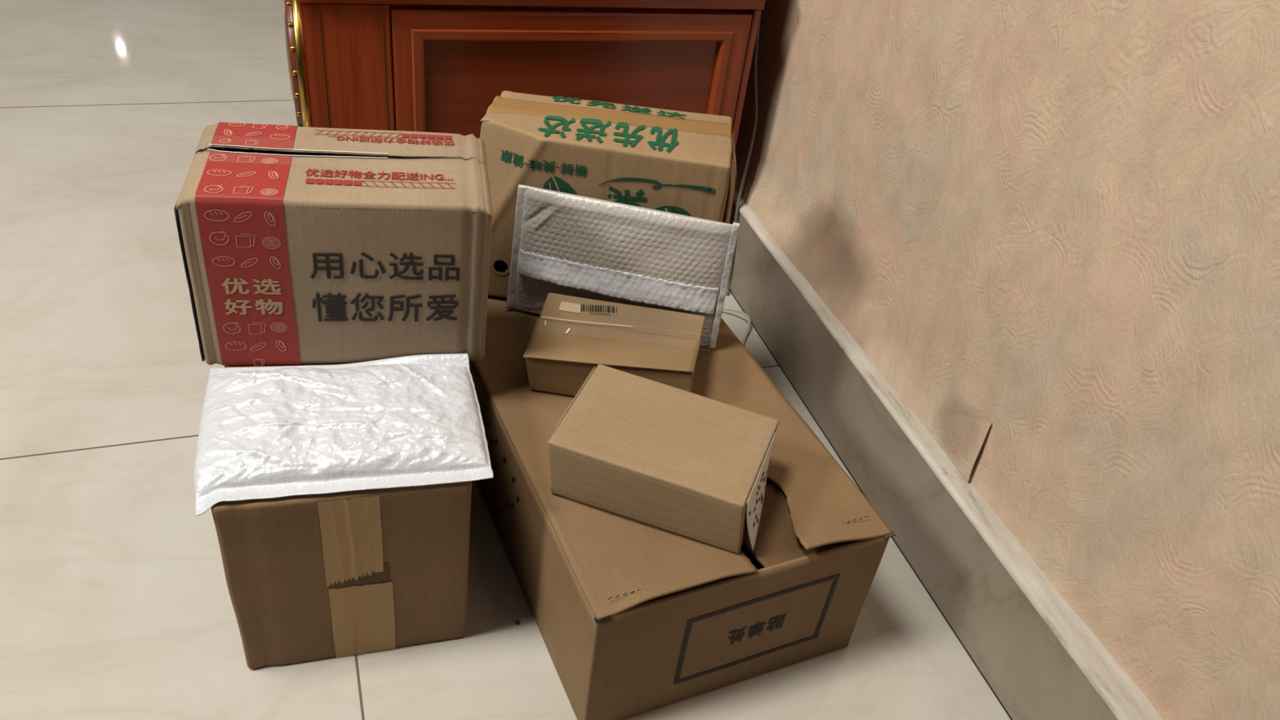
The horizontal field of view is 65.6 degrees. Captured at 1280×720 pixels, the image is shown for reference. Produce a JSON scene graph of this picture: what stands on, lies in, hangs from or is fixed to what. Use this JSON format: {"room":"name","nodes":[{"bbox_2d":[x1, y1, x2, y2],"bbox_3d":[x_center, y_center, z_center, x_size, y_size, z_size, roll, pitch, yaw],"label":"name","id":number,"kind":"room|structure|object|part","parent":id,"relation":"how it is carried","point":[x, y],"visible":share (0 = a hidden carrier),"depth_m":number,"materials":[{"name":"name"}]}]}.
{"room":"living room","nodes":[
{"label":"living room","id":0,"kind":"room"},
{"bbox_2d":[0,0,1010,719],"bbox_3d":[-2.211,-1.285,2.457,3.600,0.030,6.500,-6,40,-18],"label":"floor","id":1,"kind":"structure","parent":0,"point":[116,603],"depth_m":0.97,"materials":[{"name":"beige tile"}]},
{"bbox_2d":[211,362,471,668],"bbox_3d":[-0.265,0.086,0.887,0.192,0.194,0.296,-6,40,-18],"label":"cardboard box","id":2,"kind":"object","parent":1,"relation":"on","point":[308,577],"visible":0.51,"depth_m":0.77,"materials":[{"name":"brown cardboard"}]},
{"bbox_2d":[173,121,493,365],"bbox_3d":[-0.244,-0.097,0.836,0.233,0.159,0.131,0,39,-10],"label":"cardboard box","id":3,"kind":"object","parent":2,"relation":"on","point":[299,245],"visible":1,"depth_m":0.78,"materials":[{"name":"brown cardboard"}]},
{"bbox_2d":[193,353,493,515],"bbox_3d":[-0.231,0.044,0.775,0.213,0.028,0.156,-4,40,-15],"label":"padded mailer","id":4,"kind":"object","parent":2,"relation":"on","point":[413,420],"visible":1,"depth_m":0.75,"materials":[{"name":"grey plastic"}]},
{"bbox_2d":[284,0,766,150],"bbox_3d":[-0.158,-0.583,1.158,0.521,0.930,0.475,-5,40,-16],"label":"base cabinet","id":5,"kind":"object","parent":1,"relation":"on","point":[438,66],"visible":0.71,"depth_m":1.08,"materials":[{"name":"red wood"}]},
{"bbox_3d":[-0.377,-0.338,1.110,0.010,0.189,0.189,-5,40,-16],"label":"lock plate","id":6,"kind":"part","parent":5,"relation":"part of","materials":[{"name":"gold metal"}]},
{"bbox_3d":[-0.083,-0.253,1.168,0.335,0.257,0.004,-5,40,-16],"label":"panel","id":7,"kind":"part","parent":5,"relation":"part of","materials":[{"name":"brown wood"}]},
{"bbox_3d":[-0.082,-0.251,1.165,0.398,0.319,0.013,-5,40,-16],"label":"door","id":8,"kind":"part","parent":5,"relation":"part of","materials":[{"name":"red wood"}]},
{"bbox_2d":[726,9,761,295],"bbox_3d":[0.138,-0.282,1.227,0.017,0.439,0.078,-5,40,-16],"label":"cable","id":9,"kind":"object","parent":5,"relation":"hanging from","point":[758,28],"visible":0.75,"depth_m":1.23,"materials":[{"name":"grey plastic"}]},
{"bbox_2d":[469,295,895,719],"bbox_3d":[-0.018,0.070,0.980,0.267,0.160,0.500,-11,42,-22],"label":"cardboard box","id":10,"kind":"object","parent":1,"relation":"on","point":[633,617],"visible":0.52,"depth_m":0.82,"materials":[{"name":"beige cardboard"}]},
{"bbox_2d":[480,90,736,297],"bbox_3d":[-0.034,-0.154,0.992,0.249,0.185,0.111,8,38,0],"label":"cardboard box","id":11,"kind":"object","parent":10,"relation":"on","point":[681,162],"visible":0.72,"depth_m":0.92,"materials":[{"name":"brown cardboard"}]},
{"bbox_2d":[542,175,577,195],"bbox_3d":[-0.073,-0.151,0.930,0.036,0.045,0.001,9,38,1],"label":"print","id":12,"kind":"object","parent":11,"relation":"attached to","point":[564,184],"depth_m":0.92,"materials":[{"name":"green"}]},
{"bbox_2d":[654,205,691,216],"bbox_3d":[0.029,-0.130,0.935,0.044,0.034,0.001,8,38,0],"label":"print","id":13,"kind":"object","parent":11,"relation":"attached to","point":[682,210],"depth_m":0.93,"materials":[{"name":"green"}]},
{"bbox_2d":[523,292,705,395],"bbox_3d":[-0.022,-0.006,0.922,0.154,0.047,0.110,9,38,2],"label":"cardboard box","id":14,"kind":"object","parent":10,"relation":"on","point":[571,335],"visible":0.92,"depth_m":0.90,"materials":[{"name":"beige cardboard"}]},
{"bbox_2d":[505,184,740,348],"bbox_3d":[-0.022,-0.086,0.947,0.213,0.138,0.023,11,38,3],"label":"padded mailer","id":15,"kind":"object","parent":10,"relation":"on","point":[564,243],"visible":0.89,"depth_m":0.94,"materials":[{"name":"grey plastic"}]},
{"bbox_2d":[547,364,778,553],"bbox_3d":[0.024,0.079,0.815,0.177,0.056,0.110,17,39,11],"label":"cardboard box","id":16,"kind":"object","parent":10,"relation":"on","point":[674,460],"visible":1,"depth_m":0.78,"materials":[{"name":"beige cardboard"}]},
{"bbox_2d":[749,469,768,525],"bbox_3d":[0.097,0.110,0.798,0.007,0.030,0.068,16,39,10],"label":"print","id":17,"kind":"object","parent":16,"relation":"attached to","point":[757,498],"depth_m":0.79,"materials":[{"name":"black"}]},
{"bbox_3d":[0.097,0.222,0.820,0.142,0.084,0.002,-11,42,-22],"label":"printed frame","id":18,"kind":"part","parent":10,"relation":"part of","materials":[{"name":"black cardboard"}]},
{"bbox_2d":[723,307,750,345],"bbox_3d":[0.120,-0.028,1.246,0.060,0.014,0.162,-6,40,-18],"label":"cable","id":19,"kind":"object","parent":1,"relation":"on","point":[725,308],"visible":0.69,"depth_m":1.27,"materials":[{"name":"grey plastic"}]},
{"bbox_2d":[734,0,1279,719],"bbox_3d":[-0.274,-2.299,1.859,0.022,2.482,7.300,-6,40,-18],"label":"wall","id":20,"kind":"structure","parent":0,"point":[1051,228],"depth_m":0.77,"materials":[{"name":"paint"}]},
{"bbox_2d":[728,203,1117,719],"bbox_3d":[-0.432,-1.282,2.655,0.012,0.115,7.300,-6,40,-18],"label":"baseboard","id":21,"kind":"structure","parent":20,"relation":"attached to","point":[1027,667],"depth_m":0.97,"materials":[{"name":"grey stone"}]},
{"bbox_2d":[733,190,1162,719],"bbox_3d":[-0.414,-1.329,2.623,0.039,0.006,7.300,-6,40,-18],"label":"trim","id":22,"kind":"structure","parent":20,"relation":"attached to","point":[1123,697],"depth_m":0.87,"materials":[{"name":"white paint"}]}
]}

